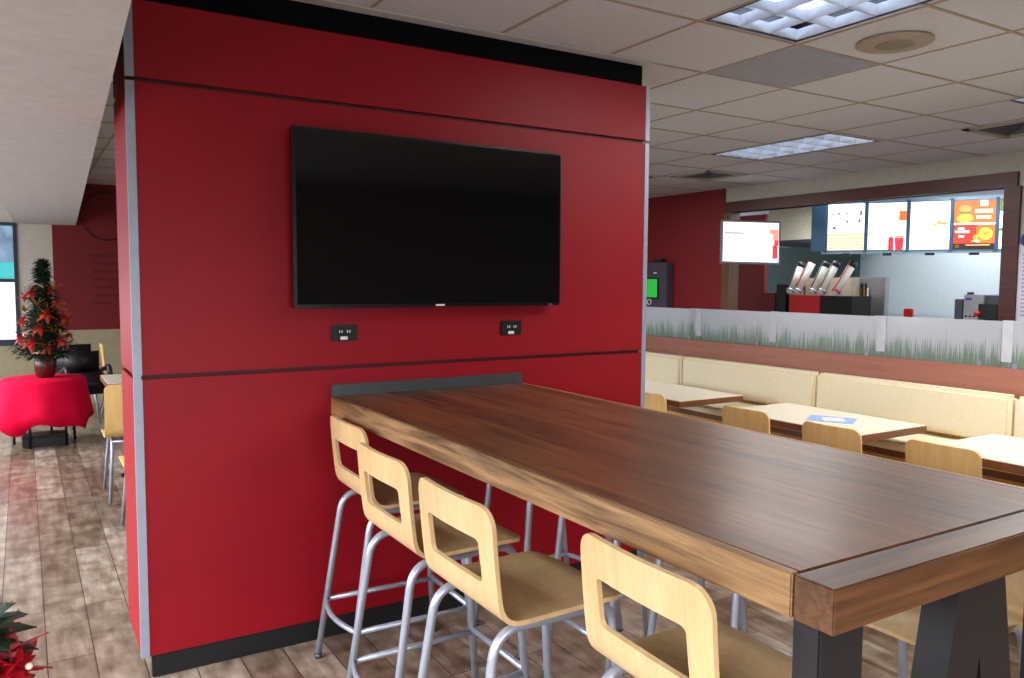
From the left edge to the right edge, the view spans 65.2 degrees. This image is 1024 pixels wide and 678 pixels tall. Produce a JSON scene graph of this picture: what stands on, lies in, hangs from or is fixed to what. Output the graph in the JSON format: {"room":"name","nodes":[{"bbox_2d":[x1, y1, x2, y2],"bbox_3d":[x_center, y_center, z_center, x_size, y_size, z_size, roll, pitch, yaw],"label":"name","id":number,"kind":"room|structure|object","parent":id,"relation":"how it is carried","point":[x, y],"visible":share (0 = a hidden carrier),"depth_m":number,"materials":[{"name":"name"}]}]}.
{"room":"eatery","nodes":[
{"label":"eatery","id":0,"kind":"room"},
{"bbox_2d":[0,184,124,403],"bbox_3d":[-3.556,-0.627,11.216,9.850,2.776,0.125,-2,5,-31],"label":"wall","id":1,"kind":"structure","parent":0,"point":[68,248],"depth_m":10.02,"materials":[{"name":"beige paint"}]},
{"bbox_2d":[0,222,19,345],"bbox_3d":[-6.617,-0.640,9.335,1.470,1.480,0.100,-2,5,-31],"label":"window","id":2,"kind":"structure","parent":1,"relation":"in","point":[9,284],"depth_m":9.65,"materials":[{"name":"clear glass"}]},
{"bbox_2d":[79,191,118,303],"bbox_3d":[-5.128,-1.153,10.156,0.624,1.422,0.021,-2,5,-31],"label":"wall mural","id":3,"kind":"object","parent":1,"relation":"attached to","point":[88,197],"visible":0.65,"depth_m":10.13},
{"bbox_2d":[0,0,130,225],"bbox_3d":[-2.261,-1.195,3.649,0.640,0.526,14.117,-2,5,-29],"label":"soffit","id":4,"kind":"structure","parent":0,"point":[58,58],"depth_m":2.88,"materials":[{"name":"paint"}]},
{"bbox_2d":[113,0,652,658],"bbox_3d":[-0.476,-0.079,3.953,2.592,2.776,0.530,-2,5,-31],"label":"wall","id":5,"kind":"structure","parent":0,"point":[234,491],"depth_m":3.42,"materials":[{"name":"red paint"}]},
{"bbox_2d":[331,324,356,340],"bbox_3d":[-0.741,-0.028,3.535,0.120,0.072,0.012,-2,5,-31],"label":"wall outlet","id":6,"kind":"object","parent":5,"relation":"attached to","point":[348,332],"visible":1,"depth_m":3.53,"materials":[{"name":"black plastic"}]},
{"bbox_2d":[338,328,343,334],"bbox_3d":[-0.753,-0.034,3.523,0.026,0.030,0.002,-2,5,-31],"label":"socket","id":7,"kind":"object","parent":6,"relation":"attached to","point":[340,330],"depth_m":3.52,"materials":[{"name":"plastic"}]},
{"bbox_2d":[346,328,351,334],"bbox_3d":[-0.723,-0.035,3.542,0.026,0.030,0.002,-2,5,-31],"label":"socket","id":8,"kind":"object","parent":6,"relation":"attached to","point":[348,330],"depth_m":3.54,"materials":[{"name":"plastic"}]},
{"bbox_2d":[151,550,636,676],"bbox_3d":[-0.374,1.274,3.881,2.522,0.090,0.034,-2,5,-31],"label":"baseboard","id":9,"kind":"structure","parent":5,"relation":"attached to","point":[219,651],"depth_m":3.47,"materials":[{"name":"rubber"}]},
{"bbox_2d":[290,125,560,307],"bbox_3d":[-0.347,-0.529,3.700,1.352,0.756,0.075,-2,5,-31],"label":"television","id":10,"kind":"object","parent":5,"relation":"attached to","point":[378,220],"visible":1,"depth_m":3.62,"materials":[{"name":"black"}]},
{"bbox_2d":[331,372,521,396],"bbox_3d":[-0.373,0.210,3.771,0.985,0.052,0.019,-2,5,-31],"label":"backsplash","id":11,"kind":"structure","parent":5,"relation":"attached to","point":[345,389],"depth_m":3.73,"materials":[{"name":"grey metal"}]},
{"bbox_2d":[501,320,520,334],"bbox_3d":[-0.004,-0.056,3.983,0.120,0.072,0.012,-2,5,-31],"label":"wall outlet","id":12,"kind":"object","parent":5,"relation":"attached to","point":[513,327],"visible":1,"depth_m":3.98,"materials":[{"name":"black plastic"}]},
{"bbox_2d":[0,404,1019,677],"bbox_3d":[1.725,1.218,6.261,13.800,0.120,14.300,-2,5,-31],"label":"floor","id":13,"kind":"structure","parent":0,"point":[63,545],"depth_m":3.80,"materials":[{"name":"brown wood"}]},
{"bbox_2d":[13,426,75,448],"bbox_3d":[-4.521,0.694,7.746,0.690,0.635,0.690,-2,5,-31],"label":"side table","id":14,"kind":"object","parent":13,"relation":"on","point":[51,427],"visible":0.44,"depth_m":7.67,"materials":[{"name":"black plastic"}]},
{"bbox_2d":[0,373,93,436],"bbox_3d":[-4.526,0.625,7.736,0.806,0.509,0.811,-1,4,-14],"label":"tablecloth","id":15,"kind":"object","parent":14,"relation":"on","point":[27,402],"visible":0.98,"depth_m":7.42,"materials":[{"name":"red fabric"}]},
{"bbox_2d":[5,258,81,377],"bbox_3d":[-4.511,-0.206,7.697,0.642,1.154,0.607,-2,5,-31],"label":"tree","id":16,"kind":"object","parent":15,"relation":"on","point":[45,342],"visible":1,"depth_m":7.60,"materials":[{"name":"green plant"}]},
{"bbox_2d":[22,429,68,448],"bbox_3d":[-4.486,0.959,7.694,0.384,0.115,0.244,-2,5,-31],"label":"case","id":17,"kind":"object","parent":13,"relation":"on","point":[52,437],"visible":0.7,"depth_m":7.61,"materials":[{"name":"black plastic"}]},
{"bbox_2d":[56,344,112,430],"bbox_3d":[-4.624,0.506,8.647,0.473,0.882,0.468,4,6,44],"label":"padded chair","id":18,"kind":"object","parent":13,"relation":"on","point":[86,363],"visible":0.64,"depth_m":8.65,"materials":[{"name":"black leather"}]},
{"bbox_2d":[99,342,121,417],"bbox_3d":[-4.566,0.463,9.345,0.484,0.844,0.360,-2,5,-31],"label":"dining chair","id":19,"kind":"object","parent":13,"relation":"on","point":[100,344],"visible":0.4,"depth_m":9.13,"materials":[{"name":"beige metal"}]},
{"bbox_2d":[101,384,123,503],"bbox_3d":[-2.808,0.725,5.895,0.360,0.844,0.484,-2,5,-31],"label":"dining chair","id":20,"kind":"object","parent":13,"relation":"on","point":[113,406],"visible":0.48,"depth_m":5.67,"materials":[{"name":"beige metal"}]},
{"bbox_2d":[100,374,124,476],"bbox_3d":[-2.941,0.706,6.570,0.715,0.800,0.650,-2,5,-31],"label":"dining table","id":21,"kind":"object","parent":13,"relation":"on","point":[112,379],"visible":0.23,"depth_m":6.40,"materials":[{"name":"beige laminate"}]},
{"bbox_2d":[119,456,125,525],"bbox_3d":[-2.244,0.793,5.012,0.360,0.844,0.484,-2,5,-31],"label":"dining chair","id":22,"kind":"object","parent":13,"relation":"on","point":[121,458],"visible":0.02,"depth_m":5.12,"materials":[{"name":"silver metal"}]},
{"bbox_2d":[315,415,470,665],"bbox_3d":[-0.487,0.838,3.329,0.572,1.039,0.430,-2,5,-30],"label":"bar stool","id":23,"kind":"object","parent":13,"relation":"on","point":[385,496],"visible":0.67,"depth_m":3.30,"materials":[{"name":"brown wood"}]},
{"bbox_2d":[346,442,529,677],"bbox_3d":[-0.264,0.879,2.779,0.572,1.039,0.430,-2,5,-31],"label":"bar stool","id":24,"kind":"object","parent":13,"relation":"on","point":[406,529],"visible":0.72,"depth_m":2.71,"materials":[{"name":"beige wood"}]},
{"bbox_2d":[418,477,621,677],"bbox_3d":[0.008,0.916,2.295,0.572,1.039,0.430,-2,5,-31],"label":"bar stool","id":25,"kind":"object","parent":13,"relation":"on","point":[526,590],"visible":0.96,"depth_m":2.20,"materials":[{"name":"beige wood"}]},
{"bbox_2d":[474,484,622,659],"bbox_3d":[0.166,0.817,3.668,0.572,1.039,0.430,-2,5,-31],"label":"bar stool","id":26,"kind":"object","parent":13,"relation":"on","point":[529,507],"visible":0.02,"depth_m":3.66,"materials":[{"name":"grey metal"}]},
{"bbox_2d":[542,516,705,674],"bbox_3d":[0.475,0.853,3.202,0.572,1.039,0.430,-2,5,-31],"label":"bar stool","id":27,"kind":"object","parent":13,"relation":"on","point":[561,521],"visible":0.02,"depth_m":3.22,"materials":[{"name":"grey metal"}]},
{"bbox_2d":[645,392,666,412],"bbox_3d":[1.080,0.773,5.562,0.484,0.844,0.360,-2,5,-31],"label":"dining chair","id":28,"kind":"object","parent":13,"relation":"on","point":[653,401],"visible":0.13,"depth_m":5.35,"materials":[{"name":"brown wood"}]},
{"bbox_2d":[646,259,672,307],"bbox_3d":[1.969,-0.164,11.276,0.133,1.910,0.706,-2,5,-31],"label":"kiosk","id":29,"kind":"object","parent":13,"relation":"on","point":[660,272],"visible":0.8,"depth_m":11.02,"materials":[{"name":"black plastic"}]},
{"bbox_2d":[331,372,1023,677],"bbox_3d":[0.294,0.836,2.728,1.000,1.140,2.570,-2,5,-31],"label":"bar table","id":30,"kind":"object","parent":13,"relation":"on","point":[837,542],"visible":1,"depth_m":1.87,"materials":[{"name":"brown wood"}]},
{"bbox_2d":[581,533,791,677],"bbox_3d":[0.435,0.956,1.783,0.572,1.039,0.430,-2,5,-29],"label":"bar stool","id":31,"kind":"object","parent":13,"relation":"on","point":[702,646],"visible":0.97,"depth_m":1.73,"materials":[{"name":"beige wood"}]},
{"bbox_2d":[645,380,742,407],"bbox_3d":[1.133,0.775,6.038,0.615,0.790,1.005,-2,5,-31],"label":"dining table","id":32,"kind":"object","parent":13,"relation":"on","point":[676,395],"visible":0.34,"depth_m":5.73,"materials":[{"name":"beige laminate"}]},
{"bbox_2d":[647,558,791,656],"bbox_3d":[0.780,0.890,2.722,0.572,1.039,0.430,-2,5,-31],"label":"bar stool","id":33,"kind":"object","parent":13,"relation":"on","point":[738,607],"visible":0.02,"depth_m":2.75,"materials":[{"name":"grey metal"}]},
{"bbox_2d":[722,405,769,433],"bbox_3d":[1.543,0.825,4.880,0.484,0.844,0.360,-2,5,-31],"label":"dining chair","id":34,"kind":"object","parent":13,"relation":"on","point":[754,420],"visible":0.2,"depth_m":4.72,"materials":[{"name":"beige wood"}]},
{"bbox_2d":[738,214,767,310],"bbox_3d":[3.550,-0.534,11.871,0.060,2.580,0.500,-2,5,-31],"label":"kitchen door","id":35,"kind":"structure","parent":13,"relation":"on","point":[752,279],"depth_m":11.82,"materials":[{"name":"red wood"}]},
{"bbox_2d":[760,293,775,311],"bbox_3d":[3.738,0.072,11.351,0.400,1.450,0.280,-2,5,-31],"label":"storage unit","id":36,"kind":"object","parent":13,"relation":"on","point":[767,300],"visible":0.19,"depth_m":11.20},
{"bbox_2d":[776,284,805,311],"bbox_3d":[3.862,0.028,11.144,0.400,1.570,0.175,-2,5,-31],"label":"machine","id":37,"kind":"object","parent":13,"relation":"on","point":[782,297],"visible":0.23,"depth_m":10.98,"materials":[{"name":"black plastic"}]},
{"bbox_2d":[789,295,834,313],"bbox_3d":[4.060,0.123,10.824,0.400,1.428,0.498,-2,5,-31],"label":"storage unit","id":38,"kind":"object","parent":13,"relation":"on","point":[797,303],"visible":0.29,"depth_m":10.66,"materials":[{"name":"red plastic"}]},
{"bbox_2d":[786,261,805,294],"bbox_3d":[3.853,-0.827,10.871,0.272,0.456,0.109,-1,4,-18],"label":"dispenser","id":39,"kind":"object","parent":38,"relation":"on","point":[800,265],"visible":0.97,"depth_m":10.83,"materials":[{"name":"silver metal"}]},
{"bbox_2d":[793,262,814,294],"bbox_3d":[3.925,-0.813,10.755,0.282,0.446,0.120,0,4,-4],"label":"dispenser","id":40,"kind":"object","parent":38,"relation":"on","point":[798,290],"visible":0.98,"depth_m":10.71,"materials":[{"name":"silver metal"}]},
{"bbox_2d":[808,261,830,294],"bbox_3d":[4.051,-0.803,10.552,0.286,0.458,0.117,0,4,-6],"label":"dispenser","id":41,"kind":"object","parent":38,"relation":"on","point":[825,265],"visible":0.99,"depth_m":10.51,"materials":[{"name":"silver metal"}]},
{"bbox_2d":[802,421,861,452],"bbox_3d":[1.838,0.866,4.341,0.484,0.844,0.360,-2,5,-31],"label":"dining chair","id":42,"kind":"object","parent":13,"relation":"on","point":[849,439],"visible":0.23,"depth_m":4.19,"materials":[{"name":"beige wood"}]},
{"bbox_2d":[805,278,859,295],"bbox_3d":[4.340,-0.010,11.078,0.150,1.660,0.900,-2,5,-31],"label":"shelf","id":43,"kind":"object","parent":13,"relation":"on","point":[851,288],"visible":0.16,"depth_m":10.69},
{"bbox_2d":[645,307,1023,399],"bbox_3d":[2.560,0.545,5.193,0.160,1.388,6.700,-2,5,-31],"label":"glass wall","id":44,"kind":"structure","parent":13,"relation":"on","point":[981,355],"depth_m":5.39,"materials":[{"name":"white glass"}]},
{"bbox_2d":[645,351,1023,486],"bbox_3d":[2.292,0.767,4.970,0.535,0.975,6.570,-2,5,-31],"label":"bench","id":45,"kind":"object","parent":13,"relation":"on","point":[948,413],"visible":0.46,"depth_m":5.24,"materials":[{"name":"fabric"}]},
{"bbox_2d":[645,351,684,384],"bbox_3d":[1.110,0.239,7.293,0.105,0.275,1.307,-2,5,-31],"label":"cushion","id":46,"kind":"object","parent":45,"relation":"on","point":[660,367],"depth_m":6.88,"materials":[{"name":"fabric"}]},
{"bbox_2d":[682,356,819,406],"bbox_3d":[1.800,0.326,6.165,0.105,0.275,1.317,-2,5,-31],"label":"cushion","id":47,"kind":"object","parent":45,"relation":"on","point":[759,385],"depth_m":6.04,"materials":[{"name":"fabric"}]},
{"bbox_2d":[668,401,1023,475],"bbox_3d":[2.291,0.600,4.956,0.530,0.040,6.570,-2,5,-31],"label":"seat cushion","id":48,"kind":"object","parent":45,"relation":"on","point":[893,446],"depth_m":4.84,"materials":[{"name":"fabric"}]},
{"bbox_2d":[816,372,1018,437],"bbox_3d":[2.485,0.412,5.043,0.105,0.275,1.292,-2,5,-31],"label":"cushion","id":49,"kind":"object","parent":45,"relation":"on","point":[946,412],"depth_m":4.89,"materials":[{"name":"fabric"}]},
{"bbox_2d":[1013,396,1023,437],"bbox_3d":[3.168,0.497,3.926,0.105,0.275,1.307,-2,5,-31],"label":"cushion","id":50,"kind":"object","parent":45,"relation":"on","point":[1018,405],"depth_m":4.43,"materials":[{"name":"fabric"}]},
{"bbox_2d":[743,403,926,442],"bbox_3d":[1.852,0.865,4.861,0.615,0.790,0.980,-2,5,-31],"label":"dining table","id":51,"kind":"object","parent":13,"relation":"on","point":[791,416],"visible":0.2,"depth_m":4.68,"materials":[{"name":"beige laminate"}]},
{"bbox_2d":[806,415,856,423],"bbox_3d":[1.893,0.476,4.745,0.260,0.003,0.210,3,5,30],"label":"leaflet","id":52,"kind":"object","parent":51,"relation":"on","point":[844,420],"visible":1,"depth_m":4.73,"materials":[{"name":"paper"}]},
{"bbox_2d":[821,417,845,421],"bbox_3d":[1.901,0.476,4.733,0.120,0.001,0.120,1,4,13],"label":"print","id":53,"kind":"object","parent":52,"relation":"on","point":[824,419],"depth_m":4.73,"materials":[{"name":"paper"}]},
{"bbox_2d":[820,296,870,315],"bbox_3d":[4.314,0.155,10.408,0.400,1.428,0.465,-2,5,-31],"label":"storage unit","id":54,"kind":"object","parent":13,"relation":"on","point":[840,305],"visible":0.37,"depth_m":10.20,"materials":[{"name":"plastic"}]},
{"bbox_2d":[817,260,840,295],"bbox_3d":[4.127,-0.794,10.431,0.290,0.459,0.121,0,4,-3],"label":"dispenser","id":55,"kind":"object","parent":54,"relation":"on","point":[822,290],"visible":1,"depth_m":10.38,"materials":[{"name":"silver metal"}]},
{"bbox_2d":[832,260,857,295],"bbox_3d":[4.251,-0.780,10.235,0.306,0.460,0.131,1,4,4],"label":"dispenser","id":56,"kind":"object","parent":54,"relation":"on","point":[837,290],"visible":1,"depth_m":10.19,"materials":[{"name":"silver metal"}]},
{"bbox_2d":[835,277,889,315],"bbox_3d":[4.685,0.004,10.820,0.130,1.675,0.760,-2,5,-31],"label":"tall cabinet","id":57,"kind":"object","parent":13,"relation":"on","point":[877,288],"visible":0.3,"depth_m":10.53,"materials":[{"name":"silver metal"}]},
{"bbox_2d":[861,283,866,295],"bbox_3d":[4.624,-0.550,10.806,0.013,0.400,0.352,-2,5,-31],"label":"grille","id":58,"kind":"object","parent":57,"relation":"attached to","point":[863,285],"depth_m":10.66,"materials":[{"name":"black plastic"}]},
{"bbox_2d":[888,314,953,318],"bbox_3d":[5.465,0.238,11.409,1.500,1.130,5.100,-2,5,-31],"label":"countertop","id":59,"kind":"structure","parent":13,"relation":"on","point":[898,315],"depth_m":11.32,"materials":[{"name":"silver metal"}]},
{"bbox_2d":[903,309,913,316],"bbox_3d":[5.416,-0.354,10.934,0.060,0.120,0.120,-2,5,-31],"label":"box","id":60,"kind":"object","parent":59,"relation":"on","point":[907,312],"visible":0.87,"depth_m":10.90,"materials":[{"name":"plastic"}]},
{"bbox_2d":[954,292,998,319],"bbox_3d":[5.912,-0.402,9.983,0.477,0.360,0.590,-2,5,-31],"label":"coffee machine","id":61,"kind":"object","parent":59,"relation":"on","point":[973,306],"visible":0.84,"depth_m":9.92,"materials":[{"name":"silver metal"}]},
{"bbox_2d":[905,439,981,477],"bbox_3d":[2.164,0.903,3.856,0.484,0.844,0.360,-2,5,-31],"label":"dining chair","id":62,"kind":"object","parent":13,"relation":"on","point":[964,461],"visible":0.19,"depth_m":3.71,"materials":[{"name":"beige wood"}]},
{"bbox_2d":[866,570,1023,677],"bbox_3d":[1.129,0.929,2.209,0.572,1.039,0.430,-2,5,-31],"label":"bar stool","id":63,"kind":"object","parent":13,"relation":"on","point":[903,626],"visible":0.11,"depth_m":2.10,"materials":[{"name":"beige wood"}]},
{"bbox_2d":[938,434,1023,474],"bbox_3d":[2.582,0.950,3.758,0.680,0.790,1.020,-2,5,-31],"label":"dining table","id":64,"kind":"object","parent":13,"relation":"on","point":[997,451],"visible":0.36,"depth_m":3.92,"materials":[{"name":"beige laminate"}]},
{"bbox_3d":[-1.048,1.238,1.572,0.280,0.489,0.280,-2,5,-31],"label":"plant stand","id":65,"kind":"object","parent":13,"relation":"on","visible":0},
{"bbox_2d":[0,601,52,677],"bbox_3d":[-1.034,0.754,1.528,0.312,0.482,0.276,3,5,29],"label":"flower arrangement","id":66,"kind":"object","parent":65,"relation":"on","point":[16,656],"visible":1,"depth_m":1.54,"materials":[{"name":"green plant"}]},
{"bbox_2d":[86,0,1023,215],"bbox_3d":[1.742,-1.618,6.054,13.800,0.024,14.300,-2,5,-31],"label":"ceiling","id":67,"kind":"structure","parent":0,"point":[715,88],"depth_m":4.67,"materials":[{"name":"tile"}]},
{"bbox_2d":[670,170,747,180],"bbox_3d":[2.179,-1.852,8.864,0.580,0.102,0.600,-2,5,-31],"label":"ceiling vent","id":68,"kind":"object","parent":67,"relation":"in","point":[709,175],"visible":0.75,"depth_m":8.90,"materials":[{"name":"metal"}]},
{"bbox_2d":[711,133,877,159],"bbox_3d":[2.446,-1.730,7.022,0.639,0.114,1.284,-2,5,-31],"label":"ceiling light","id":69,"kind":"object","parent":67,"relation":"attached to","point":[824,141],"visible":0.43,"depth_m":7.05,"materials":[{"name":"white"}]},
{"bbox_2d":[768,207,867,247],"bbox_3d":[4.659,-1.727,12.245,1.480,0.600,1.020,-2,5,-31],"label":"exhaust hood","id":70,"kind":"object","parent":67,"relation":"attached to","point":[796,223],"visible":0.17,"depth_m":11.87,"materials":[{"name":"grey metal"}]},
{"bbox_2d":[704,0,932,41],"bbox_3d":[1.465,-1.457,3.204,0.619,0.114,1.299,-2,5,-31],"label":"ceiling light","id":71,"kind":"object","parent":67,"relation":"attached to","point":[790,20],"visible":0.83,"depth_m":3.62,"materials":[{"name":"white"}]},
{"bbox_2d":[856,31,934,53],"bbox_3d":[1.867,-1.437,3.907,0.350,0.024,0.350,-2,5,-31],"label":"ceiling speaker","id":72,"kind":"object","parent":67,"relation":"attached to","point":[902,41],"visible":1,"depth_m":3.86},
{"bbox_2d":[875,40,913,50],"bbox_3d":[1.867,-1.432,3.907,0.170,0.014,0.170,-2,5,-31],"label":"grille","id":73,"kind":"object","parent":72,"relation":"attached to","point":[886,45],"depth_m":3.89,"materials":[{"name":"beige metal"}]},
{"bbox_2d":[811,195,1003,255],"bbox_3d":[5.158,-1.372,9.750,2.830,0.700,0.150,2,5,25],"label":"rack","id":74,"kind":"object","parent":67,"relation":"hanging from","point":[819,213],"visible":0.74,"depth_m":9.91,"materials":[{"name":"blue metal"}]},
{"bbox_2d":[826,203,864,250],"bbox_3d":[4.236,-1.417,10.150,0.446,0.596,0.049,2,5,25],"label":"menu board","id":75,"kind":"object","parent":74,"relation":"attached to","point":[845,222],"visible":0.99,"depth_m":10.13,"materials":[{"name":"white plastic"}]},
{"bbox_2d":[831,210,861,228],"bbox_3d":[4.228,-1.508,10.123,0.363,0.231,0.004,2,5,25],"label":"food picture","id":76,"kind":"object","parent":75,"relation":"attached to","point":[859,220],"depth_m":10.12},
{"bbox_2d":[867,202,906,250],"bbox_3d":[4.665,-1.400,9.954,0.446,0.596,0.048,2,5,25],"label":"menu board","id":77,"kind":"object","parent":74,"relation":"attached to","point":[886,231],"visible":1,"depth_m":9.94,"materials":[{"name":"white plastic"}]},
{"bbox_2d":[888,232,893,249],"bbox_3d":[4.698,-1.215,9.927,0.060,0.214,0.004,2,5,25],"label":"cup","id":78,"kind":"object","parent":77,"relation":"on","point":[890,239],"depth_m":9.93,"materials":[{"name":"paper"}]},
{"bbox_2d":[894,238,903,249],"bbox_3d":[4.782,-1.177,9.891,0.108,0.144,0.004,2,5,25],"label":"cup","id":79,"kind":"object","parent":77,"relation":"on","point":[898,242],"depth_m":9.89,"materials":[{"name":"red paper"}]},
{"bbox_2d":[908,200,950,249],"bbox_3d":[5.094,-1.383,9.758,0.446,0.596,0.049,2,5,25],"label":"menu board","id":80,"kind":"object","parent":74,"relation":"attached to","point":[929,227],"visible":1,"depth_m":9.74,"materials":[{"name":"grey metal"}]},
{"bbox_2d":[933,220,946,224],"bbox_3d":[5.183,-1.406,9.691,0.147,0.057,0.004,2,5,24],"label":"food picture","id":81,"kind":"object","parent":80,"relation":"attached to","point":[938,222],"depth_m":9.69},
{"bbox_2d":[952,199,995,249],"bbox_3d":[5.523,-1.366,9.562,0.446,0.596,0.049,2,5,25],"label":"menu board","id":82,"kind":"object","parent":74,"relation":"attached to","point":[974,219],"visible":1,"depth_m":9.54,"materials":[{"name":"orange plastic"}]},
{"bbox_2d":[957,214,972,221],"bbox_3d":[5.420,-1.446,9.579,0.173,0.097,0.004,2,5,25],"label":"picture","id":83,"kind":"object","parent":82,"relation":"on","point":[960,217],"depth_m":9.58,"materials":[{"name":"yellow"}]},
{"bbox_2d":[978,227,992,239],"bbox_3d":[5.619,-1.251,9.501,0.147,0.148,0.004,2,5,24],"label":"picture","id":84,"kind":"object","parent":82,"relation":"attached to","point":[983,236],"depth_m":9.50},
{"bbox_2d":[997,198,1003,249],"bbox_3d":[5.952,-1.349,9.366,0.446,0.596,0.049,2,5,25],"label":"menu board","id":85,"kind":"object","parent":74,"relation":"attached to","point":[1002,199],"visible":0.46,"depth_m":9.43,"materials":[{"name":"white plastic"}]},
{"bbox_2d":[1000,199,1003,210],"bbox_3d":[5.944,-1.567,9.329,0.432,0.139,0.004,2,5,25],"label":"picture","id":86,"kind":"object","parent":85,"relation":"attached to","point":[1001,200],"depth_m":9.41,"materials":[{"name":"green"}]},
{"bbox_2d":[961,120,1023,138],"bbox_3d":[3.867,-1.635,6.036,0.630,0.102,0.600,-2,5,-31],"label":"ceiling vent","id":87,"kind":"object","parent":67,"relation":"in","point":[1012,129],"visible":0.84,"depth_m":6.16,"materials":[{"name":"metal"}]},
{"bbox_2d":[1011,98,1023,103],"bbox_3d":[3.806,-1.556,4.745,0.644,0.114,1.319,-2,5,-31],"label":"ceiling light","id":88,"kind":"object","parent":67,"relation":"attached to","point":[1021,101],"visible":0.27,"depth_m":5.19,"materials":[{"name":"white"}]},
{"bbox_2d":[647,151,1023,320],"bbox_3d":[4.298,-0.324,7.716,0.175,2.776,14.100,-2,5,-31],"label":"wall","id":89,"kind":"structure","parent":0,"point":[684,229],"depth_m":9.23,"materials":[{"name":"red paint"}]},
{"bbox_2d":[719,220,780,264],"bbox_3d":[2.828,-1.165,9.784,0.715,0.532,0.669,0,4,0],"label":"screen","id":90,"kind":"object","parent":89,"relation":"attached to","point":[741,241],"visible":1,"depth_m":9.47,"materials":[{"name":"white plastic"}]},
{"bbox_2d":[770,229,778,239],"bbox_3d":[3.103,-1.233,9.476,0.106,0.132,0.016,0,4,0],"label":"picture","id":91,"kind":"object","parent":90,"relation":"attached to","point":[774,233],"depth_m":9.48,"materials":[{"name":"pink"}]},
{"bbox_2d":[1015,234,1023,320],"bbox_3d":[4.697,-0.529,6.916,0.029,0.806,0.630,-2,5,-31],"label":"poster","id":92,"kind":"object","parent":89,"relation":"attached to","point":[1019,316],"visible":0.92,"depth_m":7.16,"materials":[{"name":"paper"}]},
{"bbox_2d":[780,224,1000,315],"bbox_3d":[6.691,-0.548,10.982,0.100,2.776,11.000,-2,5,-31],"label":"wall","id":93,"kind":"structure","parent":0,"point":[922,283],"depth_m":11.74,"materials":[{"name":"white paint"}]},
{"bbox_2d":[766,247,860,292],"bbox_3d":[4.858,-1.036,13.713,0.120,1.070,2.380,-2,5,-31],"label":"panel","id":94,"kind":"object","parent":93,"relation":"attached to","point":[782,273],"visible":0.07,"depth_m":13.59,"materials":[{"name":"paint"}]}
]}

